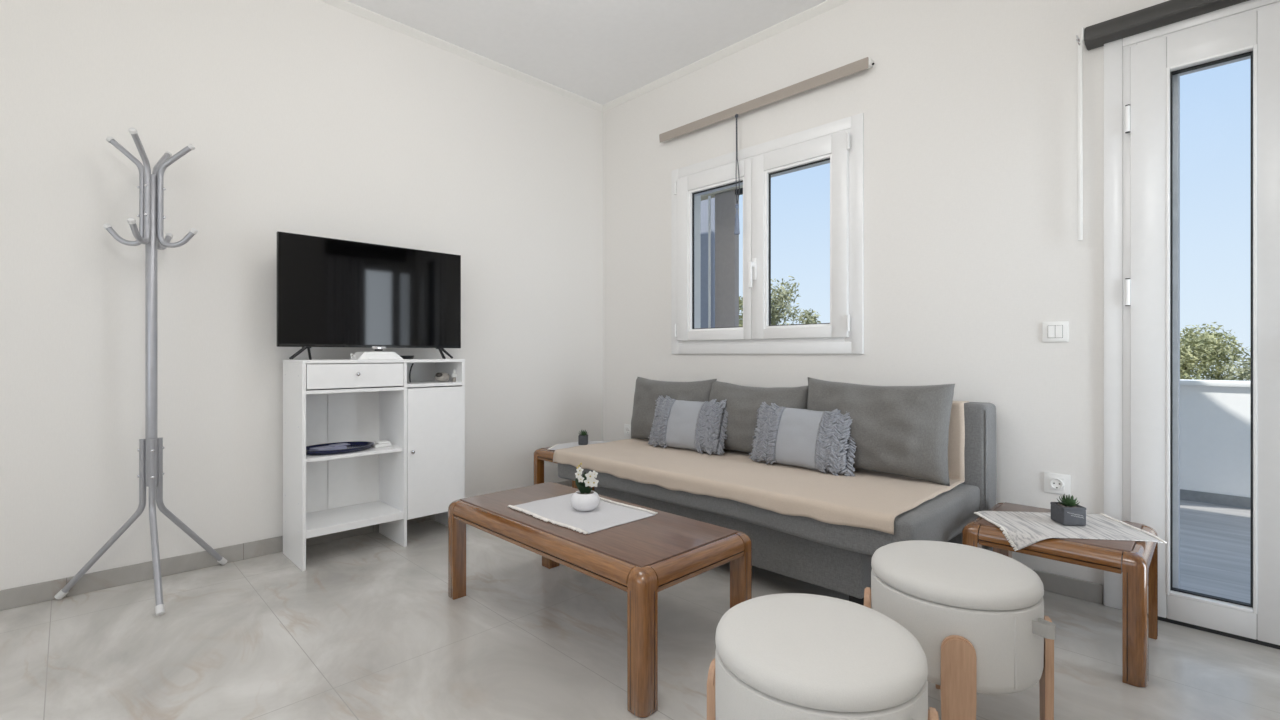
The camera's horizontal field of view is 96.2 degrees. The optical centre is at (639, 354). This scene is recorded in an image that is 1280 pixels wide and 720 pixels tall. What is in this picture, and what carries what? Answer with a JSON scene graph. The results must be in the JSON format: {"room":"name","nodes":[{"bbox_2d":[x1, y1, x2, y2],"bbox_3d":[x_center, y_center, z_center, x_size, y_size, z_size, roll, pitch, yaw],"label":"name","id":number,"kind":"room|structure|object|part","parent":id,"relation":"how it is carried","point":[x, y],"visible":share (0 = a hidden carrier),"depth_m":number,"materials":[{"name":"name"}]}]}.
{"room":"living room","nodes":[
{"label":"living room","id":0,"kind":"room"},
{"bbox_2d":[0,0,602,589],"bbox_3d":[-2.038,-0.455,2.883,5.200,2.910,0.250,0,0,-45],"label":"wall","id":1,"kind":"structure","parent":0,"point":[318,118],"depth_m":2.75,"materials":[{"name":"paint"}]},
{"bbox_2d":[0,480,571,610],"bbox_3d":[-1.947,0.961,2.791,4.700,0.078,0.010,0,0,-45],"label":"baseboard","id":2,"kind":"structure","parent":1,"relation":"attached to","point":[20,596],"depth_m":2.56,"materials":[{"name":"grey tile"}]},
{"bbox_2d":[320,0,602,111],"bbox_3d":[-1.936,-1.895,2.780,4.700,0.031,0.040,0,0,-45],"label":"trim","id":3,"kind":"structure","parent":1,"relation":"attached to","point":[345,5],"depth_m":3.56,"materials":[{"name":"paint"}]},
{"bbox_2d":[345,0,826,104],"bbox_3d":[-0.588,-2.010,1.427,5.200,0.200,4.360,0,0,-45],"label":"ceiling","id":4,"kind":"structure","parent":0,"point":[601,52],"depth_m":3.38,"materials":[{"name":"paint"}]},
{"bbox_2d":[0,500,1279,719],"bbox_3d":[1.212,1.075,1.357,7.650,0.150,7.500,0,0,-45],"label":"floor","id":5,"kind":"structure","parent":0,"point":[371,628],"depth_m":1.97,"materials":[{"name":"tile"}]},
{"bbox_2d":[54,128,226,615],"bbox_3d":[-1.999,0.047,2.358,0.577,1.898,0.511,0,0,-45],"label":"coat rack","id":6,"kind":"object","parent":5,"relation":"on","point":[150,233],"visible":1,"depth_m":2.40,"materials":[{"name":"silver metal"}]},
{"bbox_3d":[-2.220,0.669,2.373,0.299,0.628,0.023,0,0,-15],"label":"leg","id":7,"kind":"part","parent":6,"relation":"part of","materials":[{"name":"silver metal"}]},
{"bbox_3d":[-2.143,-0.675,2.391,0.138,0.443,0.022,0,0,-17],"label":"hook rod","id":8,"kind":"part","parent":6,"relation":"part of","materials":[{"name":"silver metal"}]},
{"bbox_3d":[-2.031,-0.675,2.331,0.022,0.443,0.138,0,0,-17],"label":"hook rod","id":9,"kind":"part","parent":6,"relation":"part of","materials":[{"name":"silver metal"}]},
{"bbox_3d":[-1.935,0.669,2.294,0.023,0.629,0.307,0,0,-45],"label":"leg","id":10,"kind":"part","parent":6,"relation":"part of","materials":[{"name":"silver metal"}]},
{"bbox_3d":[-2.083,-0.675,2.502,0.022,0.443,0.138,0,0,-17],"label":"hook rod","id":11,"kind":"part","parent":6,"relation":"part of","materials":[{"name":"silver metal"}]},
{"bbox_3d":[-1.972,-0.675,2.443,0.138,0.443,0.022,0,0,-17],"label":"hook rod","id":12,"kind":"part","parent":6,"relation":"part of","materials":[{"name":"silver metal"}]},
{"bbox_3d":[-2.013,0.669,2.580,0.023,0.628,0.299,0,0,15],"label":"leg","id":13,"kind":"part","parent":6,"relation":"part of","materials":[{"name":"silver metal"}]},
{"bbox_2d":[283,359,464,570],"bbox_3d":[-1.379,0.513,3.042,0.813,0.974,0.371,0,0,-45],"label":"media cabinet","id":14,"kind":"object","parent":5,"relation":"on","point":[422,472],"visible":0.95,"depth_m":3.03,"materials":[{"name":"white laminate"}]},
{"bbox_3d":[-1.672,0.521,2.773,0.016,0.958,0.340,0,0,-45],"label":"panel","id":15,"kind":"part","parent":14,"relation":"part of","materials":[{"name":"white laminate"}]},
{"bbox_2d":[306,441,373,454],"bbox_3d":[-1.531,0.474,2.899,0.350,0.024,0.262,0,0,-45],"label":"oval tray","id":16,"kind":"object","parent":14,"relation":"on","point":[354,446],"visible":0.67,"depth_m":2.88,"materials":[{"name":"blue ceramic"}]},
{"bbox_2d":[309,443,349,450],"bbox_3d":[-1.546,0.468,2.875,0.100,0.024,0.165,0,0,34],"label":"leaflet","id":17,"kind":"object","parent":16,"relation":"in","point":[341,445],"visible":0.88,"depth_m":2.85,"materials":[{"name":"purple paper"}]},
{"bbox_2d":[306,442,401,462],"bbox_3d":[-1.510,0.495,2.943,0.454,0.017,0.312,0,0,-45],"label":"shelf","id":18,"kind":"object","parent":14,"relation":"attached to","point":[396,447],"depth_m":2.87,"materials":[{"name":"white laminate"}]},
{"bbox_2d":[306,501,403,538],"bbox_3d":[-1.504,0.836,2.937,0.454,0.036,0.329,0,0,-45],"label":"shelf","id":19,"kind":"object","parent":14,"relation":"attached to","point":[324,520],"depth_m":2.92,"materials":[{"name":"white laminate"}]},
{"bbox_3d":[-1.499,0.176,2.932,0.454,0.017,0.318,0,0,-45],"label":"rail","id":20,"kind":"part","parent":14,"relation":"part of","materials":[{"name":"white laminate"}]},
{"bbox_3d":[-1.390,0.104,2.823,0.448,0.116,0.019,0,0,-45],"label":"drawer","id":21,"kind":"part","parent":14,"relation":"part of","materials":[{"name":"white laminate"}]},
{"bbox_2d":[277,231,460,359],"bbox_3d":[-1.395,-0.279,3.059,0.936,0.610,0.139,0,0,-45],"label":"television","id":22,"kind":"object","parent":14,"relation":"on","point":[331,292],"visible":1,"depth_m":3.00,"materials":[{"name":"black plastic"}]},
{"bbox_3d":[-1.507,0.453,3.171,0.780,0.815,0.004,0,0,-45],"label":"panel","id":23,"kind":"part","parent":14,"relation":"part of","materials":[{"name":"white wood"}]},
{"bbox_3d":[-1.389,0.034,3.053,0.812,0.016,0.342,0,0,-45],"label":"panel","id":24,"kind":"part","parent":14,"relation":"part of","materials":[{"name":"white laminate"}]},
{"bbox_2d":[350,352,402,359],"bbox_3d":[-1.383,0.006,2.990,0.254,0.040,0.124,0,0,-45],"label":"router","id":25,"kind":"object","parent":14,"relation":"on","point":[358,355],"visible":0.99,"depth_m":2.94,"materials":[{"name":"white plastic"}]},
{"bbox_2d":[368,355,396,358],"bbox_3d":[-1.327,0.012,2.961,0.144,0.024,0.004,0,0,-45],"label":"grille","id":26,"kind":"object","parent":25,"relation":"attached to","point":[369,356],"depth_m":2.96,"materials":[{"name":"white plastic"}]},
{"bbox_2d":[371,440,391,447],"bbox_3d":[-1.369,0.472,3.035,0.088,0.028,0.070,0,0,-45],"label":"soap dish","id":27,"kind":"object","parent":14,"relation":"on","point":[383,443],"visible":0.91,"depth_m":3.02,"materials":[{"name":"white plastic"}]},
{"bbox_3d":[-1.364,0.464,3.040,0.062,0.012,0.060,0,0,-45],"label":"lid","id":28,"kind":"part","parent":27,"relation":"part of","materials":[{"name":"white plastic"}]},
{"bbox_2d":[400,356,413,358],"bbox_3d":[-1.284,0.015,3.139,0.096,0.018,0.058,0,0,-45],"label":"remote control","id":29,"kind":"object","parent":14,"relation":"on","point":[403,357],"visible":0.7,"depth_m":3.13,"materials":[{"name":"black plastic"}]},
{"bbox_2d":[409,363,413,382],"bbox_3d":[-1.231,0.099,3.091,0.024,0.107,0.016,0,0,-5],"label":"hanging cable","id":30,"kind":"object","parent":14,"relation":"hanging from","point":[412,363],"visible":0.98,"depth_m":3.09,"materials":[{"name":"black plastic"}]},
{"bbox_2d":[407,380,461,386],"bbox_3d":[-1.221,0.164,3.217,0.310,0.017,0.330,0,0,-45],"label":"shelf","id":31,"kind":"object","parent":14,"relation":"attached to","point":[414,383],"depth_m":3.18,"materials":[{"name":"white laminate"}]},
{"bbox_3d":[-1.105,0.519,3.107,0.314,0.682,0.019,0,0,-45],"label":"door","id":32,"kind":"part","parent":14,"relation":"part of","materials":[{"name":"white laminate"}]},
{"bbox_2d":[435,372,449,381],"bbox_3d":[-1.114,0.128,3.232,0.087,0.054,0.060,0,0,-45],"label":"ornament","id":33,"kind":"object","parent":14,"relation":"on","point":[441,377],"visible":1,"depth_m":3.21,"materials":[{"name":"white ceramic"}]},
{"bbox_3d":[-1.108,0.521,3.334,0.016,0.958,0.340,0,0,-45],"label":"panel","id":34,"kind":"part","parent":14,"relation":"part of","materials":[{"name":"white laminate"}]},
{"bbox_2d":[451,369,455,381],"bbox_3d":[-1.056,0.119,3.262,0.032,0.070,0.032,0,0,-45],"label":"dropper bottle","id":35,"kind":"object","parent":14,"relation":"on","point":[453,375],"visible":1,"depth_m":3.25,"materials":[{"name":"white plastic"}]},
{"bbox_2d":[534,446,594,490],"bbox_3d":[-0.360,0.802,3.717,0.486,0.396,0.475,0,0,-45],"label":"side table","id":36,"kind":"object","parent":5,"relation":"on","point":[541,455],"visible":0.16,"depth_m":3.68,"materials":[{"name":"brown wood"}]},
{"bbox_3d":[-0.660,0.803,3.713,0.056,0.393,0.056,0,0,-45],"label":"leg","id":37,"kind":"part","parent":36,"relation":"part of","materials":[{"name":"brown wood"}]},
{"bbox_3d":[-0.365,0.803,3.417,0.056,0.393,0.056,0,0,-45],"label":"leg","id":38,"kind":"part","parent":36,"relation":"part of","materials":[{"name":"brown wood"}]},
{"bbox_2d":[547,441,610,449],"bbox_3d":[-0.368,0.615,3.798,0.386,0.040,0.402,0,0,8],"label":"table runner","id":39,"kind":"object","parent":36,"relation":"on","point":[572,444],"visible":0.4,"depth_m":3.79,"materials":[{"name":"white fabric"}]},
{"bbox_2d":[578,430,587,444],"bbox_3d":[-0.377,0.548,3.815,0.068,0.098,0.068,0,0,0],"label":"succulent pot","id":40,"kind":"object","parent":39,"relation":"on","point":[583,437],"visible":1,"depth_m":3.79,"materials":[{"name":"grey concrete"}]},
{"bbox_2d":[448,482,751,717],"bbox_3d":[-0.208,0.799,2.162,0.541,0.402,1.151,0,0,-45],"label":"coffee table","id":41,"kind":"object","parent":5,"relation":"on","point":[642,558],"visible":0.91,"depth_m":1.85,"materials":[{"name":"brown wood"}]},
{"bbox_3d":[-0.762,0.800,2.379,0.060,0.399,0.060,0,0,-45],"label":"leg","id":42,"kind":"part","parent":41,"relation":"part of","materials":[{"name":"brown wood"}]},
{"bbox_3d":[-0.422,0.800,2.717,0.060,0.399,0.060,0,0,-45],"label":"leg","id":43,"kind":"part","parent":41,"relation":"part of","materials":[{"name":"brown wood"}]},
{"bbox_2d":[508,491,657,533],"bbox_3d":[-0.226,0.592,2.190,0.366,0.009,0.482,0,0,-44],"label":"placemat","id":44,"kind":"object","parent":41,"relation":"on","point":[558,510],"visible":0.8,"depth_m":2.14,"materials":[{"name":"white fabric"}]},
{"bbox_2d":[571,463,599,510],"bbox_3d":[-0.209,0.502,2.197,0.113,0.181,0.113,0,0,-45],"label":"orchid pot","id":45,"kind":"object","parent":44,"relation":"on","point":[585,499],"visible":1,"depth_m":2.17,"materials":[{"name":"white ceramic"}]},
{"bbox_3d":[-0.229,0.442,2.187,0.029,0.027,0.010,0,0,7],"label":"flower","id":46,"kind":"part","parent":45,"relation":"part of","materials":[{"name":"white plant"}]},
{"bbox_3d":[-0.209,0.560,2.197,0.113,0.066,0.113,0,0,-45],"label":"pot","id":47,"kind":"part","parent":45,"relation":"part of","materials":[{"name":"white ceramic"}]},
{"bbox_3d":[-0.195,0.484,2.175,0.037,0.034,0.012,0,0,-5],"label":"flower","id":48,"kind":"part","parent":45,"relation":"part of","materials":[{"name":"white plant"}]},
{"bbox_3d":[-0.189,0.461,2.181,0.040,0.038,0.013,0,0,-7],"label":"flower","id":49,"kind":"part","parent":45,"relation":"part of","materials":[{"name":"white plant"}]},
{"bbox_3d":[-0.175,0.485,2.179,0.038,0.036,0.013,0,0,-12],"label":"flower","id":50,"kind":"part","parent":45,"relation":"part of","materials":[{"name":"white plant"}]},
{"bbox_3d":[0.007,0.800,1.607,0.060,0.399,0.060,0,0,-45],"label":"leg","id":51,"kind":"part","parent":41,"relation":"part of","materials":[{"name":"brown wood"}]},
{"bbox_3d":[0.347,0.800,1.945,0.060,0.399,0.060,0,0,-45],"label":"leg","id":52,"kind":"part","parent":41,"relation":"part of","materials":[{"name":"brown wood"}]},
{"bbox_2d":[558,402,996,605],"bbox_3d":[0.547,0.605,2.889,0.933,0.791,1.972,0,0,-45],"label":"sofa","id":53,"kind":"object","parent":5,"relation":"on","point":[834,557],"visible":0.32,"depth_m":2.31,"materials":[{"name":"grey fabric"}]},
{"bbox_2d":[553,401,968,534],"bbox_3d":[0.468,0.411,2.874,0.836,0.414,1.900,0,0,-45],"label":"throw blanket","id":54,"kind":"object","parent":53,"relation":"on","point":[866,499],"visible":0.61,"depth_m":2.48,"materials":[{"name":"beige fabric"}]},
{"bbox_2d":[631,377,716,438],"bbox_3d":[0.187,0.338,3.490,0.642,0.404,0.214,0,0,44],"label":"cushion","id":55,"kind":"object","parent":54,"relation":"on","point":[647,391],"visible":0.44,"depth_m":3.52,"materials":[{"name":"grey fabric"}]},
{"bbox_2d":[648,395,727,454],"bbox_3d":[0.270,0.393,3.263,0.547,0.296,0.170,0,0,42],"label":"throw pillow","id":56,"kind":"object","parent":54,"relation":"on","point":[684,424],"visible":1,"depth_m":3.19,"materials":[{"name":"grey fabric"}]},
{"bbox_2d":[709,381,807,452],"bbox_3d":[0.616,0.344,3.084,0.647,0.396,0.209,0,0,43],"label":"cushion","id":57,"kind":"object","parent":54,"relation":"on","point":[743,402],"visible":0.49,"depth_m":3.03,"materials":[{"name":"grey fabric"}]},
{"bbox_2d":[749,402,856,475],"bbox_3d":[0.775,0.394,2.749,0.548,0.308,0.169,0,0,44],"label":"throw pillow","id":58,"kind":"object","parent":54,"relation":"on","point":[806,438],"visible":0.97,"depth_m":2.69,"materials":[{"name":"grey fabric"}]},
{"bbox_2d":[807,377,955,485],"bbox_3d":[1.056,0.327,2.616,0.213,0.432,0.681,0,0,-42],"label":"cushion","id":59,"kind":"object","parent":54,"relation":"on","point":[897,430],"visible":0.79,"depth_m":2.47,"materials":[{"name":"grey fabric"}]},
{"bbox_2d":[558,463,979,556],"bbox_3d":[0.485,0.627,2.844,0.780,0.155,1.947,0,0,-45],"label":"seat cushion","id":60,"kind":"object","parent":53,"relation":"on","point":[941,517],"depth_m":2.22,"materials":[{"name":"grey fabric"}]},
{"bbox_3d":[0.842,0.948,2.203,0.060,0.105,0.060,0,0,-45],"label":"leg","id":61,"kind":"part","parent":53,"relation":"part of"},
{"bbox_3d":[0.816,0.546,3.155,0.176,0.674,1.971,0,0,-45],"label":"backrest","id":62,"kind":"part","parent":53,"relation":"part of","materials":[{"name":"grey fabric"}]},
{"bbox_2d":[707,593,938,719],"bbox_3d":[0.354,0.769,1.131,0.399,0.462,0.426,0,0,-11],"label":"stool","id":63,"kind":"object","parent":5,"relation":"on","point":[785,656],"visible":1,"depth_m":1.04,"materials":[{"name":"beige fabric"}]},
{"bbox_3d":[0.163,0.828,1.233,0.018,0.345,0.072,0,0,25],"label":"leg","id":64,"kind":"part","parent":63,"relation":"part of","materials":[{"name":"brown wood"}]},
{"bbox_3d":[0.539,0.828,1.057,0.018,0.345,0.072,0,0,25],"label":"leg","id":65,"kind":"part","parent":63,"relation":"part of","materials":[{"name":"brown wood"}]},
{"bbox_2d":[864,540,1054,719],"bbox_3d":[0.831,0.769,1.509,0.399,0.462,0.426,0,0,-11],"label":"stool","id":66,"kind":"object","parent":5,"relation":"on","point":[976,615],"visible":0.98,"depth_m":1.36,"materials":[{"name":"beige fabric"}]},
{"bbox_3d":[0.640,0.828,1.610,0.018,0.345,0.072,0,0,25],"label":"leg","id":67,"kind":"part","parent":66,"relation":"part of","materials":[{"name":"brown wood"}]},
{"bbox_3d":[0.828,0.567,1.522,0.399,0.058,0.399,0,0,-45],"label":"lid","id":68,"kind":"part","parent":66,"relation":"part of","materials":[{"name":"beige fabric"}]},
{"bbox_3d":[0.740,0.828,1.335,0.072,0.345,0.018,0,0,25],"label":"leg","id":69,"kind":"part","parent":66,"relation":"part of","materials":[{"name":"brown wood"}]},
{"bbox_3d":[1.016,0.828,1.434,0.018,0.345,0.072,0,0,25],"label":"leg","id":70,"kind":"part","parent":66,"relation":"part of","materials":[{"name":"brown wood"}]},
{"bbox_2d":[962,502,1157,687],"bbox_3d":[1.501,0.802,2.057,0.486,0.396,0.506,0,0,-45],"label":"side table","id":71,"kind":"object","parent":5,"relation":"on","point":[1137,561],"visible":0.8,"depth_m":1.81,"materials":[{"name":"brown wood"}]},
{"bbox_3d":[1.191,0.803,2.065,0.056,0.393,0.056,0,0,-45],"label":"leg","id":72,"kind":"part","parent":71,"relation":"part of","materials":[{"name":"brown wood"}]},
{"bbox_3d":[1.495,0.803,2.368,0.056,0.393,0.056,0,0,-45],"label":"leg","id":73,"kind":"part","parent":71,"relation":"part of","materials":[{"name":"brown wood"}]},
{"bbox_2d":[974,511,1166,550],"bbox_3d":[1.487,0.628,2.030,0.471,0.066,0.315,0,0,7],"label":"table runner","id":74,"kind":"object","parent":71,"relation":"on","point":[1023,529],"visible":0.94,"depth_m":1.98,"materials":[{"name":"white fabric"}]},
{"bbox_2d":[1050,494,1085,525],"bbox_3d":[1.520,0.547,2.038,0.076,0.100,0.077,0,0,5],"label":"succulent pot","id":75,"kind":"object","parent":74,"relation":"on","point":[1065,512],"visible":1,"depth_m":2.01,"materials":[{"name":"grey concrete"}]},
{"bbox_3d":[1.508,0.803,1.747,0.056,0.393,0.056,0,0,-45],"label":"leg","id":76,"kind":"part","parent":71,"relation":"part of","materials":[{"name":"brown wood"}]},
{"bbox_3d":[1.812,0.803,2.050,0.056,0.393,0.056,0,0,-45],"label":"leg","id":77,"kind":"part","parent":71,"relation":"part of","materials":[{"name":"brown wood"}]},
{"bbox_2d":[1180,379,1249,508],"bbox_3d":[4.514,0.595,3.377,0.240,0.831,5.700,0,0,-45],"label":"wall","id":78,"kind":"structure","parent":5,"relation":"on","point":[1214,414],"depth_m":3.88,"materials":[{"name":"white paint"}]},
{"bbox_3d":[4.446,0.974,3.309,0.012,0.072,5.700,0,0,-45],"label":"skirting","id":79,"kind":"part","parent":78,"relation":"part of","materials":[{"name":"grey stone"}]},
{"bbox_2d":[701,185,742,200],"bbox_3d":[0.520,-1.224,4.388,0.090,0.042,0.630,0,0,-45],"label":"beam","id":80,"kind":"structure","parent":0,"point":[705,196],"depth_m":4.29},
{"bbox_2d":[603,0,1168,603],"bbox_3d":[1.253,-0.455,3.086,0.250,2.910,4.110,0,0,-45],"label":"wall","id":81,"kind":"structure","parent":0,"point":[969,108],"depth_m":2.73,"materials":[{"name":"paint"}]},
{"bbox_2d":[624,424,630,435],"bbox_3d":[-0.087,0.560,4.242,0.016,0.084,0.090,0,0,-45],"label":"power socket","id":82,"kind":"object","parent":81,"relation":"attached to","point":[627,428],"visible":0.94,"depth_m":4.24,"materials":[{"name":"white plastic"}]},
{"bbox_2d":[603,0,849,111],"bbox_3d":[1.062,-1.895,3.072,0.040,0.031,3.860,0,0,-45],"label":"trim","id":83,"kind":"structure","parent":81,"relation":"attached to","point":[827,5],"depth_m":3.56,"materials":[{"name":"paint"}]},
{"bbox_2d":[695,160,829,195],"bbox_3d":[0.800,-1.157,3.576,0.100,0.085,1.245,0,0,-45],"label":"trim","id":84,"kind":"structure","parent":81,"relation":"attached to","point":[827,161],"depth_m":3.54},
{"bbox_2d":[659,57,873,234],"bbox_3d":[0.665,-1.124,3.447,0.074,0.788,1.473,0,0,-45],"label":"window blind","id":85,"kind":"object","parent":81,"relation":"attached to","point":[865,63],"visible":1,"depth_m":3.38,"materials":[{"name":"beige fabric"}]},
{"bbox_3d":[0.590,-1.189,3.491,0.019,0.550,0.031,0,0,-30],"label":"cord","id":86,"kind":"part","parent":85,"relation":"part of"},
{"bbox_2d":[671,113,863,353],"bbox_3d":[0.693,-0.631,3.463,0.161,1.254,1.336,0,0,-45],"label":"window","id":87,"kind":"structure","parent":81,"relation":"in","point":[841,142],"depth_m":3.39,"materials":[{"name":"white plastic"}]},
{"bbox_3d":[0.484,-0.636,3.688,0.079,1.088,0.597,0,0,-45],"label":"sash","id":88,"kind":"part","parent":87,"relation":"part of","materials":[{"name":"white plastic"}]},
{"bbox_3d":[0.666,-0.485,3.413,0.052,0.180,0.030,0,0,-45],"label":"handle","id":89,"kind":"part","parent":87,"relation":"part of","materials":[{"name":"white plastic"}]},
{"bbox_3d":[0.907,-0.636,3.264,0.079,1.088,0.597,0,0,-45],"label":"sash","id":90,"kind":"part","parent":87,"relation":"part of","materials":[{"name":"white plastic"}]},
{"bbox_2d":[1042,321,1068,341],"bbox_3d":[1.743,-0.096,2.409,0.012,0.086,0.090,0,0,-45],"label":"light switch","id":91,"kind":"object","parent":81,"relation":"attached to","point":[1054,331],"visible":1,"depth_m":2.40,"materials":[{"name":"white plastic"}]},
{"bbox_2d":[1044,472,1070,494],"bbox_3d":[1.746,0.541,2.403,0.016,0.084,0.090,0,0,-45],"label":"power socket","id":92,"kind":"object","parent":81,"relation":"attached to","point":[1056,483],"visible":1,"depth_m":2.40,"materials":[{"name":"white plastic"}]},
{"bbox_2d":[1030,568,1102,603],"bbox_3d":[1.076,0.961,3.078,0.012,0.078,3.850,0,0,-45],"label":"baseboard","id":93,"kind":"structure","parent":81,"relation":"attached to","point":[1055,583],"depth_m":2.37,"materials":[{"name":"grey tile"}]},
{"bbox_2d":[1076,0,1248,240],"bbox_3d":[2.083,-0.884,2.014,0.088,0.847,0.893,0,0,-45],"label":"door blind","id":94,"kind":"object","parent":81,"relation":"attached to","point":[1094,36],"visible":1,"depth_m":2.21,"materials":[{"name":"grey plastic"}]},
{"bbox_2d":[1104,0,1279,649],"bbox_3d":[2.078,-0.131,2.079,0.182,2.262,0.620,0,0,-45],"label":"door","id":95,"kind":"structure","parent":81,"relation":"in","point":[1139,69],"depth_m":2.15,"materials":[{"name":"white plastic"}]},
{"bbox_2d":[1173,56,1249,588],"bbox_3d":[2.168,-0.107,2.169,0.148,2.215,0.540,0,0,-45],"label":"trim","id":96,"kind":"structure","parent":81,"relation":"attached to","point":[1176,78],"depth_m":2.19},
{"bbox_3d":[31.589,4.100,36.218,150.000,0.200,120.000,0,0,-45],"label":"ground","id":97,"kind":"structure","parent":0,"visible":0},
{"bbox_2d":[701,198,714,327],"bbox_3d":[0.366,1.190,5.286,0.200,5.620,0.940,0,0,-45],"label":"wall","id":98,"kind":"structure","parent":97,"relation":"on","point":[704,204],"depth_m":4.94,"materials":[{"name":"grey paint"}]},
{"bbox_2d":[715,188,742,327],"bbox_3d":[0.670,1.399,4.238,0.050,5.202,0.255,0,0,-45],"label":"pillar","id":99,"kind":"structure","parent":97,"relation":"on","point":[726,241],"depth_m":4.24,"materials":[{"name":"grey concrete"}]},
{"bbox_2d":[708,196,710,327],"bbox_3d":[0.522,1.405,4.309,0.020,5.190,0.020,0,0,-45],"label":"downpipe","id":100,"kind":"object","parent":99,"relation":"attached to","point":[709,197],"visible":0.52,"depth_m":4.30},
{"bbox_2d":[739,296,742,326],"bbox_3d":[2.096,1.390,11.726,1.490,5.240,1.240,0,0,6],"label":"tree","id":101,"kind":"object","parent":97,"relation":"on","point":[740,301],"visible":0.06,"depth_m":11.61,"materials":[{"name":"green plant"}]},
{"bbox_2d":[771,276,820,324],"bbox_3d":[2.760,1.287,10.750,1.510,5.446,1.499,0,0,-3],"label":"tree","id":102,"kind":"object","parent":97,"relation":"on","point":[778,300],"visible":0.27,"depth_m":10.52,"materials":[{"name":"green plant"}]},
{"bbox_2d":[1180,322,1249,379],"bbox_3d":[10.386,1.705,10.388,2.912,4.614,2.875,0,0,25],"label":"tree","id":103,"kind":"object","parent":97,"relation":"on","point":[1206,344],"visible":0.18,"depth_m":9.98,"materials":[{"name":"green plant"}]},
{"bbox_2d":[1223,351,1249,380],"bbox_3d":[9.098,1.938,7.703,2.410,4.151,2.049,0,0,11],"label":"tree","id":104,"kind":"object","parent":97,"relation":"on","point":[1245,372],"visible":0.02,"depth_m":8.16,"materials":[{"name":"green plant"}]}
]}

